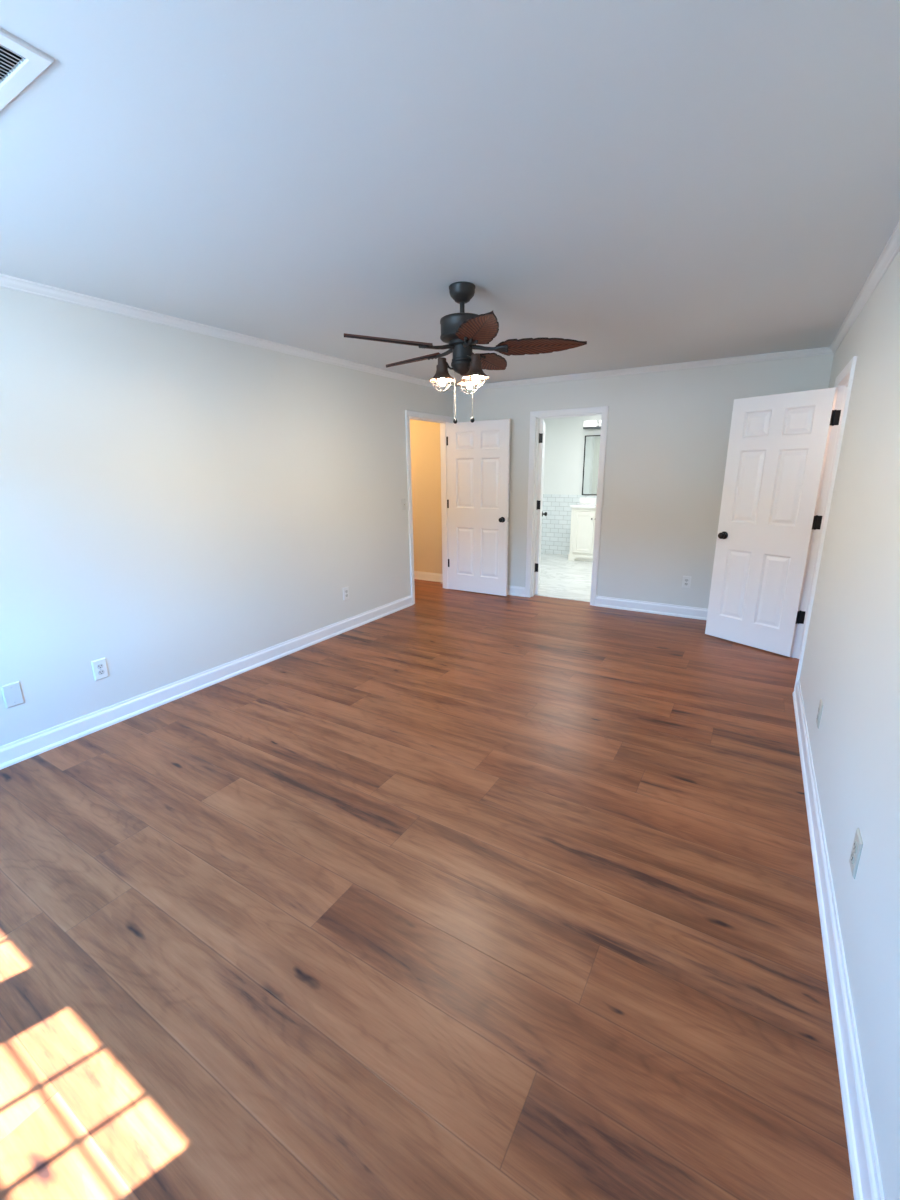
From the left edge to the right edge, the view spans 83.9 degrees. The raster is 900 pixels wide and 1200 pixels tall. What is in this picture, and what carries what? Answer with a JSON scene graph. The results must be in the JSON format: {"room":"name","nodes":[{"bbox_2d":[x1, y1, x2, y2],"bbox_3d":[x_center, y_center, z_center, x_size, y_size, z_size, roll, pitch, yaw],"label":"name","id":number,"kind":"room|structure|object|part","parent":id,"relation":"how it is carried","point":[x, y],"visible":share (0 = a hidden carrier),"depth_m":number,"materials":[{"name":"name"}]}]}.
{"room":"empty bedroom","nodes":[
{"label":"empty bedroom","id":0,"kind":"room"},
{"bbox_2d":[0,287,452,745],"bbox_3d":[-1.599,-0.663,3.747,0.115,2.440,6.565,8,17,30],"label":"wall","id":1,"kind":"structure","parent":0,"point":[176,504],"depth_m":3.26,"materials":[{"name":"paint"}]},
{"bbox_2d":[1,681,24,708],"bbox_3d":[-2.329,0.505,2.670,0.008,0.128,0.080,8,17,30],"label":"blank wall plate","id":2,"kind":"object","parent":1,"relation":"attached to","point":[12,693],"visible":1,"depth_m":2.67,"materials":[{"name":"white plastic"}]},
{"bbox_2d":[91,658,108,680],"bbox_3d":[-2.109,0.418,3.021,0.009,0.124,0.078,8,17,30],"label":"wall outlet","id":3,"kind":"object","parent":1,"relation":"attached to","point":[100,670],"visible":1,"depth_m":3.02,"materials":[{"name":"white plastic"}]},
{"bbox_2d":[0,595,412,769],"bbox_3d":[-1.802,0.588,3.568,0.024,0.115,5.271,8,17,30],"label":"baseboard","id":4,"kind":"structure","parent":1,"relation":"attached to","point":[30,746],"depth_m":3.40,"materials":[{"name":"paint"}]},
{"bbox_2d":[343,586,348,599],"bbox_3d":[-0.993,-0.062,4.798,0.009,0.124,0.078,8,17,30],"label":"wall outlet","id":5,"kind":"object","parent":1,"relation":"attached to","point":[345,589],"visible":1,"depth_m":4.79,"materials":[{"name":"white plastic"}]},
{"bbox_2d":[401,499,405,509],"bbox_3d":[-0.494,-1.028,5.402,0.016,0.118,0.072,8,17,30],"label":"light switch","id":6,"kind":"object","parent":1,"relation":"attached to","point":[403,501],"visible":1,"depth_m":5.40,"materials":[{"name":"white plastic"}]},
{"bbox_2d":[405,410,452,604],"bbox_3d":[-0.263,-1.077,5.914,0.151,2.109,0.941,8,17,30],"label":"door frame","id":7,"kind":"structure","parent":1,"relation":"attached to","point":[414,415],"depth_m":6.01,"materials":[{"name":"paint"}]},
{"bbox_2d":[0,220,899,391],"bbox_3d":[-0.022,-1.578,2.458,3.657,0.051,6.250,8,17,30],"label":"crown molding","id":8,"kind":"structure","parent":1,"relation":"attached to","point":[892,247],"depth_m":3.49,"materials":[{"name":"paint"}]},
{"bbox_2d":[446,419,509,595],"bbox_3d":[0.321,-1.078,6.015,0.850,2.022,0.167,8,17,30],"label":"door","id":9,"kind":"structure","parent":1,"relation":"in","point":[478,451],"depth_m":5.97,"materials":[{"name":"paint"}]},
{"bbox_2d":[410,419,441,573],"bbox_3d":[-1.186,-1.327,6.255,2.100,2.440,1.900,8,17,30],"label":"wall","id":10,"kind":"structure","parent":0,"point":[424,435],"depth_m":6.72,"materials":[{"name":"paint"}]},
{"bbox_2d":[414,571,442,581],"bbox_3d":[-0.745,-0.391,7.246,1.885,0.115,0.024,8,17,30],"label":"baseboard","id":11,"kind":"structure","parent":10,"relation":"attached to","point":[436,577],"depth_m":6.99,"materials":[{"name":"paint"}]},
{"bbox_2d":[0,553,853,1199],"bbox_3d":[0.413,0.394,4.526,6.800,0.054,9.465,8,17,30],"label":"floor","id":12,"kind":"structure","parent":0,"point":[451,894],"depth_m":1.70,"materials":[{"name":"laminate"}]},
{"bbox_2d":[568,497,596,561],"bbox_3d":[2.425,-1.157,8.253,0.796,1.006,0.512,8,17,30],"label":"bathroom vanity","id":13,"kind":"object","parent":12,"relation":"on","point":[583,514],"visible":0.47,"depth_m":8.18,"materials":[{"name":"white paint"}]},
{"bbox_2d":[570,503,595,507],"bbox_3d":[2.424,-1.529,8.161,0.796,0.036,0.497,8,17,30],"label":"countertop","id":14,"kind":"structure","parent":13,"relation":"on","point":[579,505],"depth_m":8.10,"materials":[{"name":"white stone"}]},
{"bbox_3d":[2.171,-1.096,8.158,0.320,0.670,0.018,8,17,30],"label":"cabinet door","id":15,"kind":"part","parent":13,"relation":"part of","materials":[{"name":"white paint"}]},
{"bbox_3d":[2.448,-1.057,7.995,0.320,0.670,0.018,8,17,30],"label":"cabinet door","id":16,"kind":"part","parent":13,"relation":"part of","materials":[{"name":"white paint"}]},
{"bbox_2d":[0,0,899,386],"bbox_3d":[0.436,-2.059,3.970,7.000,0.100,9.665,8,17,30],"label":"ceiling","id":17,"kind":"structure","parent":0,"point":[644,183],"depth_m":1.59,"materials":[{"name":"paint"}]},
{"bbox_2d":[0,28,53,110],"bbox_3d":[-1.205,-1.235,1.126,0.460,0.011,0.360,8,17,30],"label":"ceiling vent","id":18,"kind":"object","parent":17,"relation":"in","point":[21,63],"visible":1,"depth_m":1.17,"materials":[{"name":"white metal"}]},
{"bbox_2d":[344,281,586,423],"bbox_3d":[0.076,-1.332,2.767,1.242,0.687,1.215,8,17,30],"label":"ceiling fan","id":19,"kind":"object","parent":17,"relation":"hanging from","point":[461,331],"visible":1,"depth_m":2.64,"materials":[{"name":"brown metal"}]},
{"bbox_3d":[-0.302,-1.306,2.524,0.475,0.020,0.179,-8,29,-27],"label":"blade","id":20,"kind":"part","parent":19,"relation":"part of","materials":[{"name":"brown wood"}]},
{"bbox_3d":[-0.232,-1.431,2.993,0.475,0.020,0.179,13,33,43],"label":"blade","id":21,"kind":"part","parent":19,"relation":"part of","materials":[{"name":"brown wood"}]},
{"bbox_3d":[-0.042,-1.200,2.738,0.033,0.053,0.033,8,17,30],"label":"bulb","id":22,"kind":"part","parent":19,"relation":"part of","materials":[{"name":"beige glass"}]},
{"bbox_3d":[-0.043,-1.254,2.724,0.145,0.113,0.145,8,17,30],"label":"lamp shade","id":23,"kind":"part","parent":19,"relation":"part of","materials":[{"name":"white glass"}]},
{"bbox_3d":[0.112,-1.285,2.837,0.145,0.113,0.145,8,17,30],"label":"lamp shade","id":24,"kind":"part","parent":19,"relation":"part of","materials":[{"name":"white glass"}]},
{"bbox_3d":[0.108,-1.151,2.701,0.006,0.316,0.042,-15,20,-43],"label":"pull chain","id":25,"kind":"part","parent":19,"relation":"part of","materials":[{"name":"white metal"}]},
{"bbox_3d":[0.136,-1.237,2.651,0.145,0.113,0.145,8,17,30],"label":"lamp shade","id":26,"kind":"part","parent":19,"relation":"part of","materials":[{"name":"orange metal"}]},
{"bbox_3d":[0.137,-1.183,2.665,0.033,0.053,0.033,8,17,30],"label":"bulb","id":27,"kind":"part","parent":19,"relation":"part of","materials":[{"name":"beige glass"}]},
{"bbox_3d":[0.138,-1.256,2.312,0.179,0.020,0.475,9,13,-12],"label":"blade","id":28,"kind":"part","parent":19,"relation":"part of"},
{"bbox_3d":[0.252,-1.457,3.072,0.179,0.020,0.475,-7,10,28],"label":"blade","id":29,"kind":"part","parent":19,"relation":"part of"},
{"bbox_3d":[0.480,-1.349,2.651,0.475,0.020,0.179,1,2,8],"label":"blade","id":30,"kind":"part","parent":19,"relation":"part of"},
{"bbox_2d":[538,415,601,494],"bbox_3d":[1.806,-1.585,7.102,2.900,2.440,3.085,8,17,30],"label":"wall","id":31,"kind":"structure","parent":0,"point":[565,436],"depth_m":8.52,"materials":[{"name":"paint"}]},
{"bbox_2d":[536,494,596,554],"bbox_3d":[1.835,-0.923,7.313,2.700,1.052,2.800,8,17,30],"label":"wainscot bathroom","id":32,"kind":"structure","parent":31,"relation":"attached to","point":[556,526],"depth_m":8.85,"materials":[{"name":"tile"}]},
{"bbox_2d":[579,497,596,503],"bbox_3d":[2.550,-1.649,8.339,0.790,0.102,0.020,8,17,30],"label":"backsplash","id":33,"kind":"structure","parent":31,"relation":"attached to","point":[583,500],"depth_m":8.46,"materials":[{"name":"white"}]},
{"bbox_2d":[582,435,599,494],"bbox_3d":[2.525,-2.205,8.212,0.680,0.960,0.026,8,17,30],"label":"bathroom mirror","id":34,"kind":"object","parent":31,"relation":"attached to","point":[592,442],"visible":0.37,"depth_m":8.32,"materials":[{"name":"grey mirror"}]},
{"bbox_2d":[583,420,600,429],"bbox_3d":[2.490,-2.810,8.005,0.690,0.125,0.125,8,17,30],"label":"vanity light","id":35,"kind":"object","parent":31,"relation":"attached to","point":[587,424],"visible":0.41,"depth_m":8.07,"materials":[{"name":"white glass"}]},
{"bbox_3d":[2.274,-2.854,8.115,0.190,0.091,0.088,8,17,30],"label":"lamp shade","id":36,"kind":"part","parent":35,"relation":"part of","materials":[{"name":"white glass"}]},
{"bbox_2d":[453,354,833,608],"bbox_3d":[1.642,-1.133,5.389,3.657,2.440,0.115,8,17,30],"label":"wall","id":37,"kind":"structure","parent":0,"point":[668,432],"depth_m":5.05,"materials":[{"name":"paint"}]},
{"bbox_2d":[534,419,546,593],"bbox_3d":[1.113,-1.133,6.191,0.167,2.022,0.753,3,15,12],"label":"door","id":38,"kind":"structure","parent":37,"relation":"in","point":[540,513],"depth_m":5.97,"materials":[{"name":"paint"}]},
{"bbox_2d":[525,406,608,605],"bbox_3d":[1.297,-1.022,5.635,0.851,2.109,0.151,8,17,30],"label":"door frame","id":39,"kind":"structure","parent":37,"relation":"attached to","point":[535,416],"depth_m":5.56,"materials":[{"name":"paint"}]},
{"bbox_2d":[507,585,707,619],"bbox_3d":[1.619,0.007,5.627,3.657,0.115,0.024,8,17,30],"label":"baseboard","id":40,"kind":"structure","parent":37,"relation":"attached to","point":[601,601],"depth_m":5.35,"materials":[{"name":"paint"}]},
{"bbox_2d":[682,576,690,587],"bbox_3d":[2.405,-0.181,5.091,0.078,0.124,0.009,8,17,30],"label":"wall outlet","id":41,"kind":"object","parent":37,"relation":"attached to","point":[686,582],"visible":1,"depth_m":5.09,"materials":[{"name":"white plastic"}]},
{"bbox_2d":[800,250,899,1199],"bbox_3d":[1.604,-0.192,1.811,0.115,2.440,6.480,8,17,30],"label":"wall","id":42,"kind":"structure","parent":0,"point":[851,662],"depth_m":1.74,"materials":[{"name":"paint"}]},
{"bbox_2d":[705,387,840,656],"bbox_3d":[2.555,-0.592,4.066,0.167,2.022,0.765,-10,17,-32],"label":"door","id":43,"kind":"structure","parent":42,"relation":"in","point":[778,444],"depth_m":4.02,"materials":[{"name":"paint"}]},
{"bbox_3d":[2.345,-0.556,4.315,0.066,0.066,0.066,-10,17,-32],"label":"knob","id":44,"kind":"part","parent":43,"relation":"part of","materials":[{"name":"black metal"}]},
{"bbox_2d":[816,699,822,728],"bbox_3d":[1.787,0.549,2.424,0.009,0.124,0.078,8,17,30],"label":"wall outlet","id":45,"kind":"object","parent":42,"relation":"attached to","point":[820,708],"visible":1,"depth_m":2.40,"materials":[{"name":"beige plastic"}]},
{"bbox_2d":[791,356,856,690],"bbox_3d":[2.615,-0.466,3.460,0.151,2.109,0.860,8,17,30],"label":"door frame","id":46,"kind":"structure","parent":42,"relation":"attached to","point":[844,380],"depth_m":3.60,"materials":[{"name":"paint"}]},
{"bbox_2d":[793,679,884,1199],"bbox_3d":[1.558,0.924,2.142,0.024,0.115,6.250,8,17,30],"label":"baseboard","id":47,"kind":"structure","parent":42,"relation":"attached to","point":[863,1159],"depth_m":1.38,"materials":[{"name":"paint"}]},
{"bbox_2d":[849,828,862,878],"bbox_3d":[1.211,0.755,1.497,0.009,0.124,0.078,8,17,30],"label":"wall outlet","id":48,"kind":"object","parent":42,"relation":"attached to","point":[857,846],"visible":1,"depth_m":1.48,"materials":[{"name":"beige plastic"}]},
{"bbox_2d":[851,852,853,863],"bbox_3d":[1.208,0.774,1.503,0.003,0.027,0.034,8,17,30],"label":"receptacle","id":49,"kind":"object","parent":48,"relation":"attached to","point":[852,853],"depth_m":1.50,"materials":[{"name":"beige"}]},
{"bbox_2d":[853,841,856,852],"bbox_3d":[1.208,0.736,1.493,0.003,0.027,0.034,8,17,30],"label":"receptacle","id":50,"kind":"object","parent":48,"relation":"attached to","point":[855,842],"depth_m":1.49,"materials":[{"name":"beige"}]}
]}

